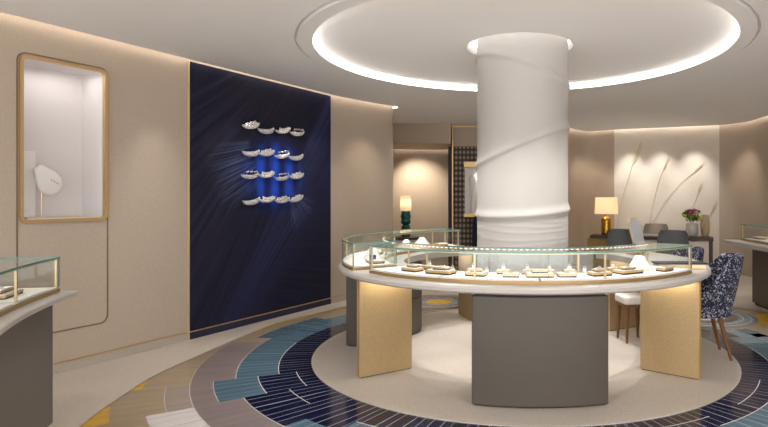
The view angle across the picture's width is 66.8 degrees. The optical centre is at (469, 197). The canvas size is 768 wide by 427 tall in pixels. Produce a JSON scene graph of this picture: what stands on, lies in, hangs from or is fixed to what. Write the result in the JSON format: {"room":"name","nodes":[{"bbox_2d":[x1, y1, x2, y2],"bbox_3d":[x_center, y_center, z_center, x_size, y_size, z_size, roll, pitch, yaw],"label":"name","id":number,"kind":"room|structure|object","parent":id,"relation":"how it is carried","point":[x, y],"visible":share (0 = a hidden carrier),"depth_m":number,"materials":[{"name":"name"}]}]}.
{"room":"shop","nodes":[
{"label":"shop","id":0,"kind":"room"},
{"bbox_2d":[0,12,329,363],"bbox_3d":[-4.205,-0.060,3.557,0.090,3.120,10.110,0,0,26],"label":"wall","id":1,"kind":"structure","parent":0,"point":[147,88],"depth_m":5.38,"materials":[{"name":"paint"}]},
{"bbox_2d":[16,52,107,332],"bbox_3d":[-3.489,-0.019,4.942,0.004,2.334,0.739,0,0,26],"label":"trim","id":2,"kind":"structure","parent":1,"relation":"attached to","point":[19,54],"depth_m":4.62,"materials":[{"name":"brown metal"}]},
{"bbox_2d":[19,55,107,222],"bbox_3d":[-3.633,-0.478,5.014,0.362,1.372,0.705,0,0,26],"label":"wall niche","id":3,"kind":"object","parent":1,"relation":"attached to","point":[63,106],"visible":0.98,"depth_m":5.23,"materials":[{"name":"white paint"}]},
{"bbox_2d":[24,150,35,216],"bbox_3d":[-3.800,-0.109,4.904,0.125,0.585,0.120,0,0,26],"label":"block","id":4,"kind":"object","parent":3,"relation":"in","point":[29,156],"visible":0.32,"depth_m":4.90,"materials":[{"name":"white"}]},
{"bbox_2d":[34,165,62,216],"bbox_3d":[-3.650,-0.050,4.963,0.103,0.466,0.233,0,0,32],"label":"bust","id":5,"kind":"object","parent":3,"relation":"in","point":[49,182],"visible":0.98,"depth_m":4.93,"materials":[{"name":"white"}]},
{"bbox_2d":[24,216,83,219],"bbox_3d":[-3.565,0.172,4.903,0.100,0.022,0.450,0,0,26],"label":"tray","id":6,"kind":"object","parent":3,"relation":"in","point":[50,217],"visible":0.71,"depth_m":4.88,"materials":[{"name":"white"}]},
{"bbox_2d":[53,332,187,374],"bbox_3d":[-4.655,1.454,2.500,0.015,0.092,7.815,0,0,26],"label":"baseboard","id":7,"kind":"structure","parent":1,"relation":"attached to","point":[97,358],"depth_m":5.33,"materials":[{"name":"stone"}]},
{"bbox_2d":[187,61,330,339],"bbox_3d":[-2.464,0.029,7.054,0.025,2.930,2.297,0,0,26],"label":"mural panel","id":8,"kind":"object","parent":1,"relation":"attached to","point":[247,264],"visible":1,"depth_m":6.78,"materials":[{"name":"blue leather"}]},
{"bbox_2d":[241,171,258,178],"bbox_3d":[-2.586,-0.271,6.715,0.066,0.103,0.248,0,0,26],"label":"relief","id":9,"kind":"object","parent":8,"relation":"attached to","point":[246,176],"visible":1,"depth_m":6.70,"materials":[{"name":"white ceramic"}]},
{"bbox_2d":[242,121,259,128],"bbox_3d":[-2.579,-0.858,6.728,0.067,0.109,0.245,0,0,26],"label":"relief","id":10,"kind":"object","parent":8,"relation":"attached to","point":[252,125],"visible":1,"depth_m":6.71,"materials":[{"name":"silver metal"}]},
{"bbox_2d":[242,197,259,204],"bbox_3d":[-2.577,0.037,6.735,0.064,0.098,0.247,0,0,26],"label":"relief","id":11,"kind":"object","parent":8,"relation":"attached to","point":[255,201],"visible":1,"depth_m":6.72,"materials":[{"name":"white ceramic"}]},
{"bbox_2d":[242,150,259,156],"bbox_3d":[-2.580,-0.530,6.728,0.065,0.093,0.248,0,0,26],"label":"relief","id":12,"kind":"object","parent":8,"relation":"attached to","point":[253,153],"visible":1,"depth_m":6.72,"materials":[{"name":"silver metal"}]},
{"bbox_2d":[257,127,273,133],"bbox_3d":[-2.479,-0.818,6.939,0.065,0.091,0.248,0,0,26],"label":"relief","id":13,"kind":"object","parent":8,"relation":"attached to","point":[265,131],"visible":1,"depth_m":6.93,"materials":[{"name":"silver metal"}]},
{"bbox_2d":[258,170,274,177],"bbox_3d":[-2.474,-0.288,6.945,0.067,0.097,0.247,0,0,26],"label":"relief","id":14,"kind":"object","parent":8,"relation":"attached to","point":[271,173],"visible":1,"depth_m":6.93,"materials":[{"name":"white ceramic"}]},
{"bbox_2d":[259,148,274,155],"bbox_3d":[-2.474,-0.551,6.945,0.067,0.104,0.246,0,0,26],"label":"relief","id":15,"kind":"object","parent":8,"relation":"attached to","point":[267,152],"visible":1,"depth_m":6.93,"materials":[{"name":"silver metal"}]},
{"bbox_2d":[260,196,274,202],"bbox_3d":[-2.471,0.018,6.953,0.068,0.089,0.248,0,0,26],"label":"relief","id":16,"kind":"object","parent":8,"relation":"attached to","point":[271,198],"visible":1,"depth_m":6.94,"materials":[{"name":"white ceramic"}]},
{"bbox_2d":[274,195,289,202],"bbox_3d":[-2.363,0.018,7.178,0.067,0.100,0.248,0,0,26],"label":"relief","id":17,"kind":"object","parent":8,"relation":"attached to","point":[283,199],"visible":1,"depth_m":7.16,"materials":[{"name":"white ceramic"}]},
{"bbox_2d":[274,173,289,180],"bbox_3d":[-2.363,-0.266,7.178,0.067,0.108,0.247,0,0,26],"label":"relief","id":18,"kind":"object","parent":8,"relation":"attached to","point":[279,178],"visible":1,"depth_m":7.16,"materials":[{"name":"white ceramic"}]},
{"bbox_2d":[274,151,289,158],"bbox_3d":[-2.364,-0.542,7.178,0.066,0.112,0.246,0,0,26],"label":"relief","id":19,"kind":"object","parent":8,"relation":"attached to","point":[279,156],"visible":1,"depth_m":7.16,"materials":[{"name":"silver metal"}]},
{"bbox_2d":[275,127,290,133],"bbox_3d":[-2.355,-0.850,7.193,0.068,0.100,0.245,0,0,26],"label":"relief","id":20,"kind":"object","parent":8,"relation":"attached to","point":[287,129],"visible":1,"depth_m":7.17,"materials":[{"name":"silver metal"}]},
{"bbox_2d":[288,154,302,160],"bbox_3d":[-2.256,-0.527,7.402,0.065,0.095,0.248,0,0,26],"label":"relief","id":21,"kind":"object","parent":8,"relation":"attached to","point":[299,157],"visible":1,"depth_m":7.39,"materials":[{"name":"white ceramic"}]},
{"bbox_2d":[289,194,302,201],"bbox_3d":[-2.256,0.005,7.402,0.066,0.110,0.245,0,0,26],"label":"relief","id":22,"kind":"object","parent":8,"relation":"attached to","point":[298,197],"visible":1,"depth_m":7.39,"materials":[{"name":"white ceramic"}]},
{"bbox_2d":[289,128,303,135],"bbox_3d":[-2.248,-0.849,7.418,0.066,0.103,0.248,0,0,26],"label":"relief","id":23,"kind":"object","parent":8,"relation":"attached to","point":[294,133],"visible":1,"depth_m":7.40,"materials":[{"name":"silver metal"}]},
{"bbox_2d":[290,171,303,178],"bbox_3d":[-2.252,-0.292,7.410,0.067,0.103,0.247,0,0,26],"label":"relief","id":24,"kind":"object","parent":8,"relation":"attached to","point":[297,175],"visible":1,"depth_m":7.39,"materials":[{"name":"white ceramic"}]},
{"bbox_2d":[330,94,392,296],"bbox_3d":[-1.770,-0.060,8.758,1.084,3.120,1.325,0,0,0],"label":"wall","id":25,"kind":"structure","parent":0,"point":[361,131],"depth_m":8.57,"materials":[{"name":"paint"}]},
{"bbox_2d":[331,294,345,302],"bbox_3d":[-1.756,1.454,8.761,1.087,0.092,1.348,0,0,0],"label":"baseboard","id":26,"kind":"structure","parent":25,"relation":"attached to","point":[339,298],"depth_m":8.22,"materials":[{"name":"stone"}]},
{"bbox_2d":[0,0,767,130],"bbox_3d":[-0.300,-1.573,5.500,13.400,0.294,15.400,0,0,0],"label":"ceiling","id":27,"kind":"structure","parent":0,"point":[323,46],"depth_m":5.49,"materials":[{"name":"paint"}]},
{"bbox_2d":[358,67,687,90],"bbox_3d":[0.496,-1.453,5.742,4.148,0.018,4.148,0,0,0],"label":"trim","id":28,"kind":"structure","parent":27,"relation":"attached to","point":[687,67],"depth_m":7.39,"materials":[{"name":"white paint"}]},
{"bbox_2d":[48,267,767,426],"bbox_3d":[-0.300,1.520,5.500,13.400,0.059,15.400,0,0,0],"label":"floor","id":29,"kind":"structure","parent":0,"point":[298,369],"depth_m":4.60,"materials":[{"name":"beige stone"}]},
{"bbox_2d":[0,290,77,426],"bbox_3d":[-2.568,1.058,2.800,0.772,0.883,2.200,0,0,-25],"label":"display counter","id":30,"kind":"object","parent":29,"relation":"on","point":[26,332],"depth_m":3.37,"materials":[{"name":"grey paint"}]},
{"bbox_2d":[0,257,59,316],"bbox_3d":[-2.527,0.501,2.828,0.491,0.232,1.972,0,0,-25],"label":"glass showcase","id":31,"kind":"object","parent":30,"relation":"on","point":[29,295],"visible":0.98,"depth_m":3.41,"materials":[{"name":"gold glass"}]},
{"bbox_2d":[0,289,23,299],"bbox_3d":[-2.768,0.568,3.362,0.166,0.025,0.266,0,0,-20],"label":"tray","id":32,"kind":"object","parent":31,"relation":"on","point":[9,294],"visible":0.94,"depth_m":3.33,"materials":[{"name":"beige fabric"}]},
{"bbox_2d":[0,286,13,293],"bbox_3d":[-2.788,0.546,3.372,0.126,0.020,0.206,0,0,-20],"label":"tray","id":33,"kind":"object","parent":32,"relation":"on","point":[4,289],"visible":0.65,"depth_m":3.38,"materials":[{"name":"white fabric"}]},
{"bbox_2d":[0,290,77,334],"bbox_3d":[-2.568,0.636,2.800,0.772,0.038,2.200,0,0,-25],"label":"countertop","id":34,"kind":"structure","parent":30,"relation":"on","point":[8,320],"depth_m":3.22,"materials":[{"name":"white stone"}]},
{"bbox_2d":[346,260,421,345],"bbox_3d":[-0.896,1.086,6.128,0.580,0.810,0.950,0,0,16],"label":"base cabinet","id":35,"kind":"object","parent":29,"relation":"on","point":[351,284],"visible":0.21,"depth_m":5.73,"materials":[{"name":"grey paint"}]},
{"bbox_2d":[393,236,419,239],"bbox_3d":[-1.232,1.127,11.000,0.540,0.745,0.540,0,0,0],"label":"side table","id":36,"kind":"object","parent":29,"relation":"on","point":[396,237],"visible":0.38,"depth_m":10.85,"materials":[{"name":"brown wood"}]},
{"bbox_2d":[400,195,410,236],"bbox_3d":[-1.232,0.354,11.000,0.216,0.800,0.216,0,0,-15],"label":"table lamp","id":37,"kind":"object","parent":36,"relation":"on","point":[405,200],"visible":0.88,"depth_m":10.92,"materials":[{"name":"teal ceramic"}]},
{"bbox_2d":[472,216,476,266],"bbox_3d":[0.291,0.931,10.962,0.500,1.142,0.605,0,0,-8],"label":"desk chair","id":38,"kind":"object","parent":29,"relation":"on","point":[474,226],"visible":0.07,"depth_m":11.05,"materials":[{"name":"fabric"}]},
{"bbox_2d":[475,32,569,272],"bbox_3d":[0.524,-0.074,5.742,0.973,3.131,0.973,0,0,0],"label":"column","id":39,"kind":"structure","parent":29,"relation":"on","point":[523,87],"depth_m":5.33,"materials":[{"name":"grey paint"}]},
{"bbox_2d":[338,249,710,379],"bbox_3d":[0.447,1.054,5.576,3.540,0.874,3.193,0,0,17],"label":"display counter","id":40,"kind":"object","parent":29,"relation":"on","point":[670,308],"depth_m":4.81,"materials":[{"name":"gold metal"}]},
{"bbox_2d":[342,228,459,270],"bbox_3d":[-0.778,0.501,6.099,0.827,0.232,2.534,0,0,16],"label":"display case","id":41,"kind":"object","parent":40,"relation":"on","point":[354,261],"visible":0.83,"depth_m":5.76,"materials":[{"name":"clear glass"}]},
{"bbox_2d":[362,246,380,258],"bbox_3d":[-0.940,0.515,5.476,0.200,0.132,0.150,0,0,40],"label":"stand","id":42,"kind":"object","parent":41,"relation":"on","point":[375,250],"visible":0.66,"depth_m":5.45,"materials":[{"name":"white"}]},
{"bbox_2d":[365,258,384,263],"bbox_3d":[-0.851,0.566,5.128,0.136,0.030,0.206,0,0,-23],"label":"tray","id":43,"kind":"object","parent":41,"relation":"on","point":[378,260],"visible":0.92,"depth_m":5.05,"materials":[{"name":"white leather"}]},
{"bbox_2d":[380,249,393,251],"bbox_3d":[-0.885,0.566,6.245,0.116,0.030,0.166,0,0,20],"label":"tray","id":44,"kind":"object","parent":41,"relation":"on","point":[384,250],"visible":0.52,"depth_m":6.17,"materials":[{"name":"beige leather"}]},
{"bbox_2d":[398,239,413,248],"bbox_3d":[-0.737,0.530,6.543,0.200,0.102,0.150,0,0,10],"label":"stand","id":45,"kind":"object","parent":41,"relation":"on","point":[405,240],"visible":0.59,"depth_m":6.51,"materials":[{"name":"white"}]},
{"bbox_2d":[412,237,428,246],"bbox_3d":[-0.569,0.525,6.770,0.260,0.112,0.150,0,0,0],"label":"stand","id":46,"kind":"object","parent":41,"relation":"on","point":[421,240],"visible":0.63,"depth_m":6.75,"materials":[{"name":"white"}]},
{"bbox_2d":[434,243,448,244],"bbox_3d":[-0.347,0.566,6.946,0.146,0.030,0.106,0,0,-35],"label":"tray","id":47,"kind":"object","parent":41,"relation":"on","point":[434,243],"visible":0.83,"depth_m":6.91,"materials":[{"name":"beige leather"}]},
{"bbox_2d":[338,249,710,294],"bbox_3d":[0.496,0.648,5.689,3.540,0.063,3.433,0,0,0],"label":"countertop","id":48,"kind":"structure","parent":40,"relation":"on","point":[697,275],"depth_m":4.22,"materials":[{"name":"white stone"}]},
{"bbox_2d":[369,243,691,284],"bbox_3d":[0.496,0.501,4.488,2.642,0.232,0.873,0,0,0],"label":"display case","id":49,"kind":"object","parent":40,"relation":"on","point":[459,277],"visible":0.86,"depth_m":4.28,"materials":[{"name":"clear glass"}]},
{"bbox_2d":[401,266,423,271],"bbox_3d":[-0.456,0.566,4.545,0.156,0.030,0.106,0,0,39],"label":"tray","id":50,"kind":"object","parent":49,"relation":"on","point":[408,269],"visible":0.9,"depth_m":4.50,"materials":[{"name":"beige leather"}]},
{"bbox_2d":[406,264,419,267],"bbox_3d":[-0.452,0.541,4.551,0.093,0.019,0.066,0,0,39],"label":"tray","id":51,"kind":"object","parent":50,"relation":"on","point":[408,265],"visible":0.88,"depth_m":4.52,"materials":[{"name":"beige leather"}]},
{"bbox_2d":[422,265,434,269],"bbox_3d":[-0.328,0.564,4.629,0.106,0.034,0.066,0,0,37],"label":"tray","id":52,"kind":"object","parent":49,"relation":"on","point":[425,267],"visible":0.61,"depth_m":4.61,"materials":[{"name":"beige leather"}]},
{"bbox_2d":[425,268,456,274],"bbox_3d":[-0.222,0.566,4.391,0.216,0.030,0.126,0,0,28],"label":"tray","id":53,"kind":"object","parent":49,"relation":"on","point":[428,271],"visible":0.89,"depth_m":4.34,"materials":[{"name":"beige leather"}]},
{"bbox_2d":[432,266,450,269],"bbox_3d":[-0.218,0.539,4.398,0.128,0.022,0.078,0,0,28],"label":"tray","id":54,"kind":"object","parent":53,"relation":"on","point":[434,267],"visible":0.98,"depth_m":4.37,"materials":[{"name":"beige leather"}]},
{"bbox_2d":[465,270,487,276],"bbox_3d":[0.049,0.566,4.279,0.156,0.030,0.106,0,0,17],"label":"tray","id":55,"kind":"object","parent":49,"relation":"on","point":[468,273],"visible":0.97,"depth_m":4.23,"materials":[{"name":"beige leather"}]},
{"bbox_2d":[470,268,483,271],"bbox_3d":[0.051,0.541,4.287,0.093,0.019,0.066,0,0,17],"label":"tray","id":56,"kind":"object","parent":55,"relation":"on","point":[472,269],"visible":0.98,"depth_m":4.26,"materials":[{"name":"beige leather"}]},
{"bbox_2d":[496,269,510,273],"bbox_3d":[0.256,0.564,4.378,0.106,0.034,0.066,0,0,10],"label":"tray","id":57,"kind":"object","parent":49,"relation":"on","point":[498,271],"visible":0.74,"depth_m":4.35,"materials":[{"name":"beige leather"}]},
{"bbox_2d":[502,272,519,277],"bbox_3d":[0.303,0.566,4.214,0.126,0.030,0.096,0,0,7],"label":"tray","id":58,"kind":"object","parent":49,"relation":"on","point":[504,274],"visible":0.99,"depth_m":4.17,"materials":[{"name":"beige leather"}]},
{"bbox_2d":[521,269,530,274],"bbox_3d":[0.436,0.564,4.358,0.086,0.034,0.066,0,0,2],"label":"tray","id":59,"kind":"object","parent":49,"relation":"on","point":[523,271],"visible":0.52,"depth_m":4.33,"materials":[{"name":"beige leather"}]},
{"bbox_2d":[525,272,554,277],"bbox_3d":[0.512,0.566,4.212,0.206,0.030,0.116,0,0,-1],"label":"tray","id":60,"kind":"object","parent":49,"relation":"on","point":[527,274],"visible":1,"depth_m":4.16,"materials":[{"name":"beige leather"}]},
{"bbox_2d":[531,269,547,272],"bbox_3d":[0.512,0.538,4.220,0.122,0.025,0.072,0,0,-1],"label":"tray","id":61,"kind":"object","parent":60,"relation":"on","point":[532,270],"visible":1,"depth_m":4.19,"materials":[{"name":"beige leather"}]},
{"bbox_2d":[556,272,576,277],"bbox_3d":[0.710,0.566,4.217,0.136,0.030,0.096,0,0,-8],"label":"tray","id":62,"kind":"object","parent":49,"relation":"on","point":[558,274],"visible":0.99,"depth_m":4.17,"materials":[{"name":"beige leather"}]},
{"bbox_2d":[562,269,576,272],"bbox_3d":[0.760,0.564,4.382,0.096,0.034,0.066,0,0,-11],"label":"tray","id":63,"kind":"object","parent":49,"relation":"on","point":[563,270],"visible":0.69,"depth_m":4.36,"materials":[{"name":"beige leather"}]},
{"bbox_2d":[586,271,612,276],"bbox_3d":[0.969,0.566,4.287,0.166,0.030,0.106,0,0,-18],"label":"tray","id":64,"kind":"object","parent":49,"relation":"on","point":[590,273],"visible":0.77,"depth_m":4.25,"materials":[{"name":"beige leather"}]},
{"bbox_2d":[591,268,606,271],"bbox_3d":[0.966,0.541,4.295,0.099,0.019,0.066,0,0,-18],"label":"tray","id":65,"kind":"object","parent":64,"relation":"on","point":[593,269],"visible":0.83,"depth_m":4.27,"materials":[{"name":"beige leather"}]},
{"bbox_2d":[606,267,617,271],"bbox_3d":[1.125,0.564,4.508,0.106,0.034,0.066,0,0,-27],"label":"tray","id":66,"kind":"object","parent":49,"relation":"on","point":[607,268],"visible":0.44,"depth_m":4.48,"materials":[{"name":"beige leather"}]},
{"bbox_2d":[612,268,643,274],"bbox_3d":[1.214,0.566,4.414,0.216,0.030,0.126,0,0,-28],"label":"tray","id":67,"kind":"object","parent":49,"relation":"on","point":[616,271],"visible":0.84,"depth_m":4.36,"materials":[{"name":"beige leather"}]},
{"bbox_2d":[617,266,635,269],"bbox_3d":[1.210,0.541,4.421,0.128,0.019,0.078,0,0,-28],"label":"tray","id":68,"kind":"object","parent":67,"relation":"on","point":[620,267],"visible":0.93,"depth_m":4.39,"materials":[{"name":"beige leather"}]},
{"bbox_2d":[630,255,654,270],"bbox_3d":[1.373,0.525,4.619,0.250,0.112,0.150,0,0,0],"label":"stand","id":69,"kind":"object","parent":49,"relation":"on","point":[639,261],"visible":0.85,"depth_m":4.59,"materials":[{"name":"white"}]},
{"bbox_2d":[655,266,673,271],"bbox_3d":[1.546,0.566,4.555,0.136,0.030,0.086,0,0,-41],"label":"tray","id":70,"kind":"object","parent":49,"relation":"on","point":[662,269],"visible":0.91,"depth_m":4.52,"materials":[{"name":"beige leather"}]},
{"bbox_2d":[626,218,648,254],"bbox_3d":[1.823,0.418,6.234,0.220,0.396,0.270,0,0,42],"label":"mirror","id":71,"kind":"object","parent":40,"relation":"on","point":[634,227],"visible":0.8,"depth_m":6.22,"materials":[{"name":"grey mirror"}]},
{"bbox_2d":[629,218,645,252],"bbox_3d":[1.822,0.411,6.234,0.116,0.372,0.258,0,0,42],"label":"mirror glass","id":72,"kind":"object","parent":71,"relation":"on","point":[635,230],"depth_m":6.23,"materials":[{"name":"grey"}]},
{"bbox_2d":[651,261,707,268],"bbox_3d":[1.835,0.591,5.030,0.440,0.052,0.180,0,0,0],"label":"case","id":73,"kind":"object","parent":40,"relation":"on","point":[677,264],"visible":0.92,"depth_m":4.95,"materials":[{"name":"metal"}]},
{"bbox_2d":[472,294,607,407],"bbox_3d":[0.503,1.086,4.310,0.982,0.810,0.545,0,0,0],"label":"base cabinet","id":74,"kind":"object","parent":29,"relation":"on","point":[529,351],"visible":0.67,"depth_m":4.05,"materials":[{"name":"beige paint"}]},
{"bbox_2d":[606,229,632,250],"bbox_3d":[2.768,1.046,10.610,0.500,0.912,0.605,0,0,15],"label":"desk chair","id":75,"kind":"object","parent":29,"relation":"on","point":[615,236],"visible":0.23,"depth_m":10.78,"materials":[{"name":"grey fabric"}]},
{"bbox_2d":[615,292,639,343],"bbox_3d":[1.700,1.253,6.000,0.290,0.476,0.300,0,0,-8],"label":"stool","id":76,"kind":"object","parent":29,"relation":"on","point":[627,300],"visible":0.71,"depth_m":5.90,"materials":[{"name":"white fabric"}]},
{"bbox_2d":[587,234,713,270],"bbox_3d":[3.527,1.113,11.312,2.340,0.775,0.520,0,0,21],"label":"console desk","id":77,"kind":"object","parent":29,"relation":"on","point":[706,243],"visible":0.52,"depth_m":11.09,"materials":[{"name":"brown wood"}]},
{"bbox_2d":[594,197,617,234],"bbox_3d":[2.769,0.370,11.652,0.470,0.755,0.470,0,0,0],"label":"table lamp","id":78,"kind":"object","parent":77,"relation":"on","point":[603,205],"visible":0.94,"depth_m":11.50,"materials":[{"name":"gold metal"}]},
{"bbox_2d":[682,208,702,236],"bbox_3d":[4.279,0.467,11.030,0.385,0.560,0.393,0,0,14],"label":"flower vase","id":79,"kind":"object","parent":77,"relation":"on","point":[692,229],"visible":1,"depth_m":10.94,"materials":[{"name":"grey ceramic"}]},
{"bbox_2d":[700,215,709,236],"bbox_3d":[4.537,0.537,11.065,0.180,0.420,0.148,0,0,0],"label":"ribbed vase","id":80,"kind":"object","parent":77,"relation":"on","point":[705,223],"visible":0.98,"depth_m":11.01,"materials":[{"name":"beige ceramic"}]},
{"bbox_2d":[643,223,668,233],"bbox_3d":[3.725,1.016,11.516,0.540,0.972,0.605,0,0,21],"label":"desk chair","id":81,"kind":"object","parent":29,"relation":"on","point":[650,228],"visible":0.14,"depth_m":11.72,"materials":[{"name":"beige fabric"}]},
{"bbox_2d":[656,230,688,254],"bbox_3d":[3.602,1.046,10.207,0.600,0.912,0.605,0,0,23],"label":"desk chair","id":82,"kind":"object","parent":29,"relation":"on","point":[664,236],"visible":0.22,"depth_m":10.39,"materials":[{"name":"grey fabric"}]},
{"bbox_2d":[671,246,703,261],"bbox_3d":[2.207,1.013,6.168,0.636,0.961,0.570,0,0,-14],"label":"tub chair","id":83,"kind":"object","parent":29,"relation":"on","point":[697,252],"visible":0.07,"depth_m":6.29,"materials":[{"name":"blue fabric"}]},
{"bbox_2d":[701,252,743,360],"bbox_3d":[2.267,1.013,5.462,0.636,0.961,0.570,0,0,9],"label":"tub chair","id":84,"kind":"object","parent":29,"relation":"on","point":[718,291],"visible":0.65,"depth_m":5.24,"materials":[{"name":"blue fabric"}]},
{"bbox_2d":[724,240,767,309],"bbox_3d":[4.096,1.058,7.181,0.811,0.883,2.567,0,0,0],"label":"display counter","id":85,"kind":"object","parent":29,"relation":"on","point":[759,251],"depth_m":7.79,"materials":[{"name":"beige paint"}]},
{"bbox_2d":[724,240,767,251],"bbox_3d":[4.096,0.647,7.181,0.811,0.060,2.567,0,0,0],"label":"countertop","id":86,"kind":"structure","parent":85,"relation":"on","point":[740,243],"depth_m":7.72,"materials":[{"name":"white stone"}]},
{"bbox_2d":[741,224,767,244],"bbox_3d":[4.118,0.501,7.228,0.435,0.232,2.243,0,0,0],"label":"glass showcase","id":87,"kind":"object","parent":85,"relation":"on","point":[751,225],"visible":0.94,"depth_m":8.02,"materials":[{"name":"gold metal"}]},
{"bbox_2d":[753,236,767,239],"bbox_3d":[4.090,0.566,8.050,0.146,0.030,0.206,0,0,0],"label":"tray","id":88,"kind":"object","parent":87,"relation":"on","point":[754,237],"visible":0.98,"depth_m":7.97,"materials":[{"name":"beige leather"}]},
{"bbox_2d":[393,125,451,261],"bbox_3d":[-1.929,-0.060,11.361,1.390,3.120,3.877,0,0,31],"label":"wall","id":89,"kind":"structure","parent":0,"point":[422,175],"depth_m":12.61,"materials":[{"name":"paint"}]},
{"bbox_2d":[393,123,451,149],"bbox_3d":[-1.403,-1.244,11.821,2.066,0.389,1.443,0,0,0],"label":"trim","id":90,"kind":"structure","parent":89,"relation":"attached to","point":[410,136],"depth_m":11.10,"materials":[{"name":"paint"}]},
{"bbox_2d":[421,262,447,265],"bbox_3d":[-1.912,1.454,11.430,1.190,0.092,3.663,0,0,35],"label":"baseboard","id":91,"kind":"structure","parent":89,"relation":"attached to","point":[423,263],"depth_m":12.61,"materials":[{"name":"stone"}]},
{"bbox_2d":[614,125,718,259],"bbox_3d":[4.041,-0.060,11.867,2.052,3.120,0.090,0,0,21],"label":"wall","id":92,"kind":"structure","parent":0,"point":[687,148],"depth_m":11.80,"materials":[{"name":"beige paint"}]},
{"bbox_2d":[616,140,642,228],"bbox_3d":[3.360,-0.237,12.072,0.566,1.933,0.012,0,0,22],"label":"reed","id":93,"kind":"object","parent":92,"relation":"attached to","point":[640,147],"visible":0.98,"depth_m":12.03,"materials":[{"name":"beige paint"}]},
{"bbox_2d":[650,158,669,220],"bbox_3d":[3.917,-0.126,11.853,0.401,1.430,0.012,0,0,22],"label":"reed","id":94,"kind":"object","parent":92,"relation":"attached to","point":[667,158],"visible":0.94,"depth_m":11.83,"materials":[{"name":"beige paint"}]},
{"bbox_2d":[653,163,702,221],"bbox_3d":[4.258,-0.109,11.717,0.995,1.231,0.011,0,0,21],"label":"reed","id":95,"kind":"object","parent":92,"relation":"attached to","point":[700,166],"visible":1,"depth_m":11.66,"materials":[{"name":"beige paint"}]},
{"bbox_2d":[568,116,767,271],"bbox_3d":[5.162,-0.060,5.812,3.395,3.120,14.508,0,0,-17],"label":"wall","id":96,"kind":"structure","parent":0,"point":[743,147],"depth_m":11.38,"materials":[{"name":"paint"}]},
{"bbox_2d":[569,262,586,267],"bbox_3d":[2.284,1.454,12.041,1.508,0.092,0.561,0,0,-31],"label":"baseboard","id":97,"kind":"structure","parent":96,"relation":"attached to","point":[582,264],"depth_m":12.42,"materials":[{"name":"stone"}]},
{"bbox_2d":[741,271,751,276],"bbox_3d":[5.422,1.454,8.740,0.292,0.092,5.485,0,0,-6],"label":"baseboard","id":98,"kind":"structure","parent":96,"relation":"attached to","point":[744,273],"depth_m":10.97,"materials":[{"name":"stone"}]},
{"bbox_3d":[0.720,-0.060,12.060,2.160,3.120,1.120,0,0,0],"label":"wall","id":99,"kind":"structure","parent":0,"visible":0},
{"bbox_2d":[448,147,451,267],"bbox_3d":[-0.399,0.240,11.510,0.073,2.519,0.100,0,0,0],"label":"trim","id":100,"kind":"structure","parent":99,"relation":"attached to","point":[449,148],"depth_m":11.46,"materials":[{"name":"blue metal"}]},
{"bbox_2d":[452,126,476,270],"bbox_3d":[0.670,0.031,11.470,2.060,2.938,0.060,0,0,0],"label":"wall panel","id":101,"kind":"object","parent":99,"relation":"attached to","point":[464,138],"depth_m":11.49,"materials":[{"name":"metal"}]},
{"bbox_2d":[464,162,476,216],"bbox_3d":[0.300,-0.165,11.352,0.840,1.090,0.264,0,0,0],"label":"wall niche","id":102,"kind":"object","parent":99,"relation":"attached to","point":[470,169],"depth_m":11.46,"materials":[{"name":"white"}]},
{"bbox_2d":[469,175,476,212],"bbox_3d":[0.060,-0.066,11.350,0.180,0.750,0.100,0,0,0],"label":"jewellery form","id":103,"kind":"object","parent":102,"relation":"on","point":[472,179],"visible":0.85,"depth_m":11.33,"materials":[{"name":"white plastic"}]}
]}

